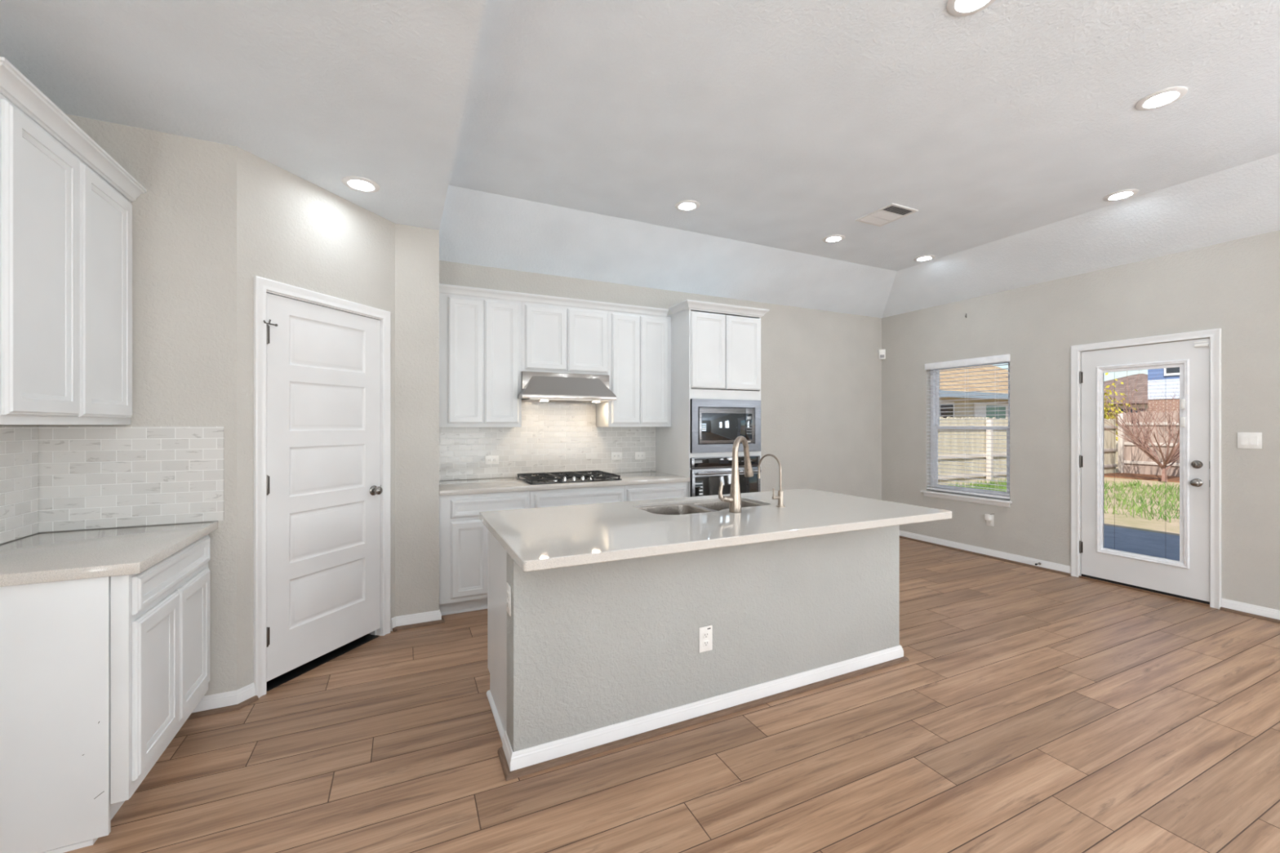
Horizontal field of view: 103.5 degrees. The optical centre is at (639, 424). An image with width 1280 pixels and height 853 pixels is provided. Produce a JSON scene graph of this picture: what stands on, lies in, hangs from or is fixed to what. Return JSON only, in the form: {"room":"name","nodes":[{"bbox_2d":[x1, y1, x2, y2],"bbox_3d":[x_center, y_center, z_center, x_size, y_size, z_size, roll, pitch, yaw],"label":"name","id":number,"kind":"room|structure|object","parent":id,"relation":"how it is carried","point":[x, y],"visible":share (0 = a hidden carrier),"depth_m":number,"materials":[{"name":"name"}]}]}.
{"room":"kitchen","nodes":[
{"label":"kitchen","id":0,"kind":"room"},
{"bbox_2d":[0,424,37,426],"bbox_3d":[-1.413,0.010,-0.453,0.140,2.730,8.799,0,0,-25],"label":"wall","id":1,"kind":"structure","parent":0,"point":[1,425],"depth_m":2.03,"materials":[{"name":"beige paint"}]},
{"bbox_2d":[0,56,146,424],"bbox_3d":[-2.221,-0.538,1.818,0.353,1.077,0.923,0,0,-25],"label":"upper cabinet","id":2,"kind":"object","parent":1,"relation":"attached to","point":[66,206],"visible":1,"depth_m":1.79,"materials":[{"name":"white paint"}]},
{"bbox_2d":[0,426,223,543],"bbox_3d":[-2.118,0.234,1.926,0.635,0.454,0.820,0,0,-25],"label":"tile backsplash","id":3,"kind":"structure","parent":1,"relation":"attached to","point":[53,478],"depth_m":2.25,"materials":[{"name":"tile"}]},
{"bbox_2d":[37,113,236,696],"bbox_3d":[-2.298,0.010,2.361,0.685,2.730,0.120,0,0,-25],"label":"wall","id":4,"kind":"structure","parent":0,"point":[184,224],"depth_m":2.38,"materials":[{"name":"beige paint"}]},
{"bbox_2d":[186,695,258,719],"bbox_3d":[-1.998,1.365,2.421,0.269,0.020,0.066,0,0,-40],"label":"trim","id":5,"kind":"structure","parent":4,"relation":"attached to","point":[236,707],"depth_m":2.41,"materials":[{"name":"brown wood"}]},
{"bbox_2d":[192,682,255,712],"bbox_3d":[-2.011,1.333,2.432,0.253,0.083,0.058,0,0,-39],"label":"baseboard","id":6,"kind":"structure","parent":4,"relation":"attached to","point":[233,697],"depth_m":2.43,"materials":[{"name":"white paint"}]},
{"bbox_2d":[236,146,395,689],"bbox_3d":[-1.858,0.010,2.941,0.110,2.730,0.990,0,0,19],"label":"wall","id":7,"kind":"structure","parent":0,"point":[292,230],"depth_m":2.70,"materials":[{"name":"beige paint"}]},
{"bbox_2d":[253,275,390,697],"bbox_3d":[-1.792,0.315,2.931,0.020,2.121,0.858,0,0,19],"label":"door frame","id":8,"kind":"structure","parent":7,"relation":"attached to","point":[260,285],"depth_m":2.57,"materials":[{"name":"white paint"}]},
{"bbox_2d":[263,290,382,691],"bbox_3d":[-1.828,0.338,2.935,0.168,2.074,0.778,0,0,19],"label":"door","id":9,"kind":"structure","parent":7,"relation":"in","point":[324,362],"depth_m":2.88,"materials":[{"name":"white paint"}]},
{"bbox_2d":[391,608,441,631],"bbox_3d":[-1.529,1.333,3.451,0.320,0.083,0.053,0,0,-30],"label":"baseboard","id":10,"kind":"structure","parent":7,"relation":"attached to","point":[396,621],"depth_m":3.44,"materials":[{"name":"white paint"}]},
{"bbox_2d":[392,617,444,631],"bbox_3d":[-1.512,1.365,3.451,0.329,0.020,0.073,0,0,-28],"label":"trim","id":11,"kind":"structure","parent":7,"relation":"attached to","point":[440,621],"depth_m":3.43,"materials":[{"name":"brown wood"}]},
{"bbox_2d":[395,223,439,616],"bbox_3d":[-1.685,0.010,3.756,0.306,2.730,0.688,0,0,-25],"label":"wall","id":12,"kind":"structure","parent":0,"point":[416,248],"depth_m":3.45,"materials":[{"name":"beige paint"}]},
{"bbox_2d":[0,0,1279,318],"bbox_3d":[1.826,-1.575,1.015,7.170,0.440,8.940,0,0,-25],"label":"ceiling","id":13,"kind":"structure","parent":0,"point":[563,138],"depth_m":2.60,"materials":[{"name":"paint"}]},
{"bbox_2d":[341,175,380,192],"bbox_3d":[-1.569,-1.350,2.837,0.190,0.009,0.190,0,0,-25],"label":"recessed light","id":14,"kind":"object","parent":13,"relation":"in","point":[360,184],"visible":1,"depth_m":2.83,"materials":[{"name":"white paint"}]},
{"bbox_2d":[675,200,699,211],"bbox_3d":[0.361,-1.670,3.849,0.190,0.009,0.190,0,0,-25],"label":"recessed light","id":15,"kind":"object","parent":13,"relation":"in","point":[685,205],"visible":1,"depth_m":3.83,"materials":[{"name":"white paint"}]},
{"bbox_2d":[822,234,844,243],"bbox_3d":[1.741,-1.670,4.532,0.190,0.009,0.190,0,0,-25],"label":"recessed light","id":16,"kind":"object","parent":13,"relation":"in","point":[837,237],"visible":1,"depth_m":4.52,"materials":[{"name":"white paint"}]},
{"bbox_2d":[855,203,918,226],"bbox_3d":[1.962,-1.670,4.022,0.294,0.009,0.344,0,0,-25],"label":"ceiling vent","id":17,"kind":"object","parent":13,"relation":"in","point":[887,214],"visible":1,"depth_m":4.01,"materials":[{"name":"white metal"}]},
{"bbox_2d":[913,254,935,262],"bbox_3d":[2.858,-1.670,5.065,0.190,0.009,0.190,0,0,-25],"label":"recessed light","id":18,"kind":"object","parent":13,"relation":"in","point":[928,257],"visible":1,"depth_m":5.06,"materials":[{"name":"white paint"}]},
{"bbox_2d":[946,0,995,16],"bbox_3d":[1.307,-1.670,1.970,0.190,0.009,0.190,0,0,-25],"label":"recessed light","id":19,"kind":"object","parent":13,"relation":"in","point":[963,7],"visible":1,"depth_m":2.01,"materials":[{"name":"white paint"}]},
{"bbox_2d":[1102,188,1138,200],"bbox_3d":[3.500,-1.670,3.672,0.190,0.009,0.190,0,0,-25],"label":"recessed light","id":20,"kind":"object","parent":13,"relation":"in","point":[1122,194],"visible":1,"depth_m":3.66,"materials":[{"name":"white paint"}]},
{"bbox_2d":[1134,85,1187,110],"bbox_3d":[2.672,-1.670,2.586,0.190,0.009,0.190,0,0,-25],"label":"recessed light","id":21,"kind":"object","parent":13,"relation":"in","point":[1166,96],"visible":1,"depth_m":2.58,"materials":[{"name":"white paint"}]},
{"bbox_2d":[439,260,881,500],"bbox_3d":[-0.023,0.010,5.008,7.070,2.730,0.140,0,0,-25],"label":"wall","id":22,"kind":"structure","parent":0,"point":[821,370],"depth_m":5.86,"materials":[{"name":"beige paint"}]},
{"bbox_2d":[439,293,521,426],"bbox_3d":[-1.328,-0.495,4.120,0.648,1.029,0.339,0,0,-25],"label":"upper cabinet","id":23,"kind":"object","parent":22,"relation":"attached to","point":[480,339],"visible":0.8,"depth_m":3.97,"materials":[{"name":"white paint"}]},
{"bbox_2d":[439,401,655,480],"bbox_3d":[-0.768,0.122,4.571,2.046,0.678,0.008,0,0,-25],"label":"tile backsplash","id":24,"kind":"structure","parent":22,"relation":"attached to","point":[552,437],"depth_m":4.53,"materials":[{"name":"tile"}]},
{"bbox_2d":[484,455,498,464],"bbox_3d":[-1.268,0.303,4.322,0.115,0.073,0.008,0,0,-25],"label":"wall outlet","id":25,"kind":"object","parent":24,"relation":"attached to","point":[491,460],"visible":1,"depth_m":4.32,"materials":[{"name":"white plastic"}]},
{"bbox_2d":[611,452,622,459],"bbox_3d":[-0.223,0.298,4.821,0.115,0.073,0.008,0,0,-25],"label":"wall outlet","id":26,"kind":"object","parent":24,"relation":"attached to","point":[615,455],"visible":1,"depth_m":4.82,"materials":[{"name":"white plastic"}]},
{"bbox_2d":[635,452,645,459],"bbox_3d":[0.004,0.303,4.929,0.115,0.073,0.008,0,0,-25],"label":"wall outlet","id":27,"kind":"object","parent":24,"relation":"attached to","point":[638,455],"visible":1,"depth_m":4.93,"materials":[{"name":"white plastic"}]},
{"bbox_2d":[521,302,608,374],"bbox_3d":[-0.689,-0.724,4.424,0.764,0.573,0.339,0,0,-25],"label":"upper cabinet","id":28,"kind":"object","parent":22,"relation":"attached to","point":[555,339],"visible":0.86,"depth_m":4.26,"materials":[{"name":"white paint"}]},
{"bbox_2d":[439,283,668,316],"bbox_3d":[-0.645,-1.037,4.253,1.995,0.064,0.046,0,0,-25],"label":"crown molding","id":29,"kind":"structure","parent":28,"relation":"attached to","point":[448,289],"depth_m":4.19,"materials":[{"name":"white paint"}]},
{"bbox_2d":[518,371,616,403],"bbox_3d":[-0.666,-0.317,4.334,0.798,0.238,0.505,0,0,-25],"label":"range hood","id":30,"kind":"object","parent":28,"relation":"attached to","point":[548,387],"visible":0.98,"depth_m":4.17,"materials":[{"name":"silver metal"}]},
{"bbox_2d":[595,311,671,426],"bbox_3d":[-0.058,-0.495,4.725,0.632,1.029,0.339,0,0,-25],"label":"upper cabinet","id":31,"kind":"object","parent":22,"relation":"attached to","point":[639,345],"visible":0.95,"depth_m":4.58,"materials":[{"name":"white paint"}]},
{"bbox_2d":[899,535,1070,576],"bbox_3d":[2.402,1.365,4.969,2.416,0.020,1.990,0,0,-25],"label":"trim","id":32,"kind":"structure","parent":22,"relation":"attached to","point":[903,537],"depth_m":5.19,"materials":[{"name":"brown wood"}]},
{"bbox_2d":[899,530,1071,575],"bbox_3d":[2.406,1.333,4.979,2.430,0.083,2.004,0,0,-25],"label":"baseboard","id":33,"kind":"structure","parent":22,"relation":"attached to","point":[1045,564],"depth_m":5.21,"materials":[{"name":"white paint"}]},
{"bbox_2d":[64,537,1279,852],"bbox_3d":[1.800,1.405,0.971,7.486,0.060,9.202,0,0,-25],"label":"floor","id":34,"kind":"structure","parent":0,"point":[1030,709],"depth_m":2.08,"materials":[{"name":"brown wood"}]},
{"bbox_2d":[0,534,209,852],"bbox_3d":[-2.133,0.938,1.919,0.597,0.875,0.787,0,0,-25],"label":"base cabinet","id":35,"kind":"object","parent":34,"relation":"on","point":[99,676],"visible":0.94,"depth_m":1.65,"materials":[{"name":"white paint"}]},
{"bbox_2d":[0,520,218,586],"bbox_3d":[-2.128,0.480,1.924,0.614,0.038,0.814,0,0,-25],"label":"countertop","id":36,"kind":"structure","parent":35,"relation":"on","point":[76,554],"depth_m":1.85,"materials":[{"name":"stone"}]},
{"bbox_2d":[439,490,529,615],"bbox_3d":[-1.262,0.938,3.982,0.648,0.875,0.644,0,0,-25],"label":"base cabinet","id":37,"kind":"object","parent":34,"relation":"on","point":[463,537],"visible":0.53,"depth_m":3.65,"materials":[{"name":"white paint"}]},
{"bbox_2d":[439,471,689,495],"bbox_3d":[-0.627,0.480,4.275,2.047,0.038,0.662,0,0,-25],"label":"countertop","id":38,"kind":"structure","parent":37,"relation":"on","point":[450,487],"depth_m":4.00,"materials":[{"name":"stone"}]},
{"bbox_2d":[515,470,622,484],"bbox_3d":[-0.608,0.439,4.262,0.763,0.044,0.527,0,0,-25],"label":"gas cooktop","id":39,"kind":"object","parent":38,"relation":"in","point":[576,476],"visible":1,"depth_m":4.16,"materials":[{"name":"black metal"}]},
{"bbox_2d":[529,485,624,508],"bbox_3d":[-0.614,0.938,4.291,0.785,0.875,0.644,0,0,-25],"label":"base cabinet","id":40,"kind":"object","parent":34,"relation":"on","point":[584,495],"visible":0.22,"depth_m":4.00,"materials":[{"name":"white paint"}]},
{"bbox_2d":[624,481,688,501],"bbox_3d":[0.018,0.938,4.592,0.610,0.875,0.644,0,0,-25],"label":"base cabinet","id":41,"kind":"object","parent":34,"relation":"on","point":[671,490],"visible":0.17,"depth_m":4.30,"materials":[{"name":"white paint"}]},
{"bbox_2d":[486,524,909,781],"bbox_3d":[0.358,0.937,2.791,2.309,0.876,0.779,0,0,-25],"label":"kitchen island","id":42,"kind":"object","parent":34,"relation":"on","point":[588,660],"visible":0.73,"depth_m":2.32,"materials":[{"name":"grey paint"}]},
{"bbox_2d":[506,582,511,616],"bbox_3d":[-0.535,0.710,2.051,0.008,0.117,0.073,0,0,-25],"label":"wall outlet","id":43,"kind":"object","parent":42,"relation":"attached to","point":[508,587],"visible":1,"depth_m":2.04,"materials":[{"name":"white plastic"}]},
{"bbox_2d":[698,625,712,653],"bbox_3d":[0.309,1.007,2.369,0.073,0.117,0.008,0,0,-25],"label":"wall outlet","id":44,"kind":"object","parent":42,"relation":"attached to","point":[705,633],"visible":1,"depth_m":2.37,"materials":[{"name":"white plastic"}]},
{"bbox_2d":[702,631,709,638],"bbox_3d":[0.310,0.988,2.367,0.033,0.027,0.002,0,0,-25],"label":"receptacle","id":45,"kind":"object","parent":44,"relation":"attached to","point":[705,634],"depth_m":2.37,"materials":[{"name":"white plastic"}]},
{"bbox_2d":[702,640,709,647],"bbox_3d":[0.310,1.026,2.367,0.033,0.027,0.002,0,0,-25],"label":"receptacle","id":46,"kind":"object","parent":44,"relation":"attached to","point":[705,642],"depth_m":2.37,"materials":[{"name":"white plastic"}]},
{"bbox_2d":[479,488,951,572],"bbox_3d":[0.407,0.480,2.676,2.282,0.038,1.070,0,0,-25],"label":"island countertop","id":47,"kind":"structure","parent":42,"relation":"on","point":[536,539],"depth_m":2.35,"materials":[{"name":"stone"}]},
{"bbox_2d":[637,500,764,515],"bbox_3d":[0.371,0.581,2.886,0.773,0.208,0.398,0,0,-25],"label":"sink","id":48,"kind":"object","parent":47,"relation":"in","point":[710,506],"visible":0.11,"depth_m":3.02,"materials":[{"name":"grey metal"}]},
{"bbox_2d":[718,435,753,512],"bbox_3d":[0.535,0.260,2.711,0.082,0.401,0.285,0,0,45],"label":"kitchen faucet","id":49,"kind":"object","parent":47,"relation":"on","point":[735,498],"visible":1,"depth_m":2.65,"materials":[{"name":"silver metal"}]},
{"bbox_2d":[757,453,785,507],"bbox_3d":[0.747,0.314,2.896,0.076,0.293,0.195,0,0,-25],"label":"filter faucet","id":50,"kind":"object","parent":47,"relation":"on","point":[780,493],"visible":1,"depth_m":2.83,"materials":[{"name":"silver metal"}]},
{"bbox_2d":[776,490,785,507],"bbox_3d":[0.791,0.415,2.836,0.048,0.092,0.048,0,0,-25],"label":"faucet","id":51,"kind":"object","parent":50,"relation":"on","point":[780,493],"depth_m":2.82,"materials":[{"name":"silver metal"}]},
{"bbox_2d":[655,299,769,497],"bbox_3d":[0.663,0.145,4.870,0.900,2.460,0.699,0,0,-25],"label":"tall cabinet","id":52,"kind":"object","parent":34,"relation":"on","point":[716,347],"visible":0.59,"depth_m":4.57,"materials":[{"name":"white paint"}]},
{"bbox_2d":[690,398,760,453],"bbox_3d":[0.706,0.010,4.765,0.759,0.478,0.435,0,0,-25],"label":"microwave","id":53,"kind":"object","parent":52,"relation":"in","point":[716,424],"visible":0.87,"depth_m":4.55,"materials":[{"name":"silver metal"}]},
{"bbox_2d":[690,455,760,497],"bbox_3d":[0.686,0.640,4.799,0.753,0.700,0.597,0,0,-25],"label":"wall oven","id":54,"kind":"object","parent":52,"relation":"in","point":[707,473],"visible":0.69,"depth_m":4.52,"materials":[{"name":"silver metal"}]},
{"bbox_2d":[881,230,1279,610],"bbox_3d":[4.998,0.010,2.528,0.140,2.730,8.660,0,0,-25],"label":"wall","id":55,"kind":"structure","parent":0,"point":[1232,286],"depth_m":4.62,"materials":[{"name":"beige paint"}]},
{"bbox_2d":[878,349,885,359],"bbox_3d":[3.058,-0.889,6.368,0.080,0.118,0.062,0,0,20],"label":"sensor","id":56,"kind":"object","parent":55,"relation":"attached to","point":[882,353],"visible":1,"depth_m":6.34,"materials":[{"name":"white plastic"}]},
{"bbox_2d":[920,361,1012,507],"bbox_3d":[3.559,0.062,5.495,0.173,1.542,0.959,0,0,-25],"label":"window","id":57,"kind":"structure","parent":55,"relation":"in","point":[935,411],"depth_m":5.62,"materials":[{"name":"white plastic"}]},
{"bbox_2d":[924,354,1010,498],"bbox_3d":[3.537,0.019,5.471,0.072,1.456,0.902,0,0,-25],"label":"window blind","id":58,"kind":"object","parent":57,"relation":"attached to","point":[1005,357],"visible":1,"depth_m":5.42,"materials":[{"name":"white plastic"}]},
{"bbox_2d":[986,515,993,526],"bbox_3d":[3.628,0.990,5.226,0.008,0.117,0.073,0,0,-25],"label":"wall outlet","id":59,"kind":"object","parent":55,"relation":"attached to","point":[988,522],"visible":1,"depth_m":5.21,"materials":[{"name":"white plastic"}]},
{"bbox_2d":[984,513,994,520],"bbox_3d":[3.613,0.952,5.210,0.041,0.076,0.075,0,0,-25],"label":"plug adapter","id":60,"kind":"object","parent":59,"relation":"attached to","point":[987,517],"visible":1,"depth_m":5.20,"materials":[{"name":"white plastic"}]},
{"bbox_2d":[1078,337,1209,606],"bbox_3d":[4.179,0.350,4.192,0.207,2.050,0.829,0,0,-25],"label":"door","id":61,"kind":"structure","parent":55,"relation":"in","point":[1187,579],"depth_m":4.07,"materials":[{"name":"white paint"}]},
{"bbox_2d":[1194,340,1208,346],"bbox_3d":[4.283,-0.617,3.847,0.018,0.040,0.073,0,0,-25],"label":"sensor","id":62,"kind":"object","parent":61,"relation":"attached to","point":[1203,344],"visible":1,"depth_m":3.84,"materials":[{"name":"white plastic"}]},
{"bbox_2d":[1071,328,1221,608],"bbox_3d":[4.126,0.329,4.172,0.019,2.093,0.928,0,0,-25],"label":"door frame","id":63,"kind":"structure","parent":55,"relation":"attached to","point":[1215,335],"depth_m":3.80,"materials":[{"name":"white paint"}]},
{"bbox_2d":[1237,432,1262,448],"bbox_3d":[4.389,0.113,3.630,0.011,0.116,0.116,0,0,-25],"label":"light switch","id":64,"kind":"object","parent":55,"relation":"attached to","point":[1245,440],"visible":1,"depth_m":3.63,"materials":[{"name":"white plastic"}]},
{"bbox_2d":[1219,607,1279,623],"bbox_3d":[5.545,1.365,1.163,0.020,0.020,5.724,0,0,-25],"label":"trim","id":65,"kind":"structure","parent":55,"relation":"attached to","point":[1228,610],"depth_m":3.61,"materials":[{"name":"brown wood"}]},
{"bbox_2d":[1221,598,1279,619],"bbox_3d":[5.561,1.333,1.170,0.014,0.083,5.724,0,0,-25],"label":"baseboard","id":66,"kind":"structure","parent":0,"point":[1226,603],"depth_m":3.62,"materials":[{"name":"white paint"}]},
{"label":"outside","id":67,"kind":"structure","parent":0,"visible":0},
{"bbox_2d":[955,451,1179,536],"bbox_3d":[14.719,1.735,9.790,85.000,0.480,85.000,0,0,-25],"label":"ground","id":68,"kind":"structure","parent":67,"point":[1120,520],"depth_m":8.54,"materials":[{"name":"beige concrete"}]},
{"bbox_2d":[939,364,1008,418],"bbox_3d":[7.736,-1.325,21.527,20.700,5.600,10.200,0,0,-25],"label":"neighbor house","id":69,"kind":"structure","parent":68,"relation":"on","point":[959,415],"depth_m":18.84,"materials":[{"name":"beige paint"}]},
{"bbox_2d":[938,477,1109,491],"bbox_3d":[8.598,1.390,11.723,6.472,0.230,1.260,0,0,-25],"label":"grass","id":70,"kind":"structure","parent":68,"relation":"on","point":[1003,483],"depth_m":11.63,"materials":[{"name":"green plant"}]},
{"bbox_2d":[937,416,1117,485],"bbox_3d":[9.763,0.640,13.113,10.914,1.670,0.175,0,0,-25],"label":"fence","id":71,"kind":"object","parent":68,"relation":"on","point":[1110,449],"visible":0.25,"depth_m":12.51,"materials":[{"name":"beige wood"}]},
{"bbox_2d":[1104,372,1137,440],"bbox_3d":[16.516,-0.241,17.800,1.990,3.546,1.894,0,0,-25],"label":"tree","id":72,"kind":"object","parent":68,"relation":"on","point":[1106,409],"visible":0.17,"depth_m":17.61,"materials":[{"name":"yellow plant"}]},
{"bbox_2d":[1104,373,1148,448],"bbox_3d":[31.837,-0.900,33.134,10.000,4.750,10.600,0,0,-25],"label":"neighbor house","id":73,"kind":"structure","parent":68,"relation":"on","point":[1142,380],"depth_m":30.59,"materials":[{"name":"brown brick"}]},
{"bbox_2d":[1104,525,1179,560],"bbox_3d":[6.307,1.575,4.227,3.675,0.200,10.200,0,0,-25],"label":"patio slab","id":74,"kind":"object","parent":68,"relation":"on","point":[1136,541],"depth_m":6.32,"materials":[{"name":"concrete"}]},
{"bbox_2d":[1104,369,1179,481],"bbox_3d":[13.701,-0.505,13.272,3.897,3.962,2.992,0,0,-14],"label":"bare tree","id":75,"kind":"object","parent":68,"relation":"on","point":[1175,452],"visible":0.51,"depth_m":13.06,"materials":[{"name":"brown plant"}]},
{"bbox_2d":[1104,480,1179,522],"bbox_3d":[10.905,1.410,8.630,6.038,0.190,5.849,0,0,-25],"label":"grass","id":76,"kind":"structure","parent":68,"relation":"on","point":[1138,484],"depth_m":9.77,"materials":[{"name":"green plant"}]},
{"bbox_2d":[1104,472,1179,482],"bbox_3d":[17.262,1.492,8.012,1.660,0.065,15.600,0,0,-25],"label":"mulch bed","id":77,"kind":"object","parent":68,"relation":"on","point":[1118,475],"visible":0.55,"depth_m":14.11,"materials":[{"name":"brown soil"}]},
{"bbox_2d":[1117,410,1179,476],"bbox_3d":[18.515,0.535,7.250,0.175,1.880,18.054,0,0,-25],"label":"fence","id":78,"kind":"object","parent":68,"relation":"on","point":[1131,459],"visible":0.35,"depth_m":14.87,"materials":[{"name":"beige wood"}]},
{"bbox_2d":[1147,367,1179,413],"bbox_3d":[28.612,-2.625,17.248,7.500,8.200,15.300,0,0,-25],"label":"neighbor house","id":79,"kind":"structure","parent":68,"relation":"on","point":[1169,376],"depth_m":21.93,"materials":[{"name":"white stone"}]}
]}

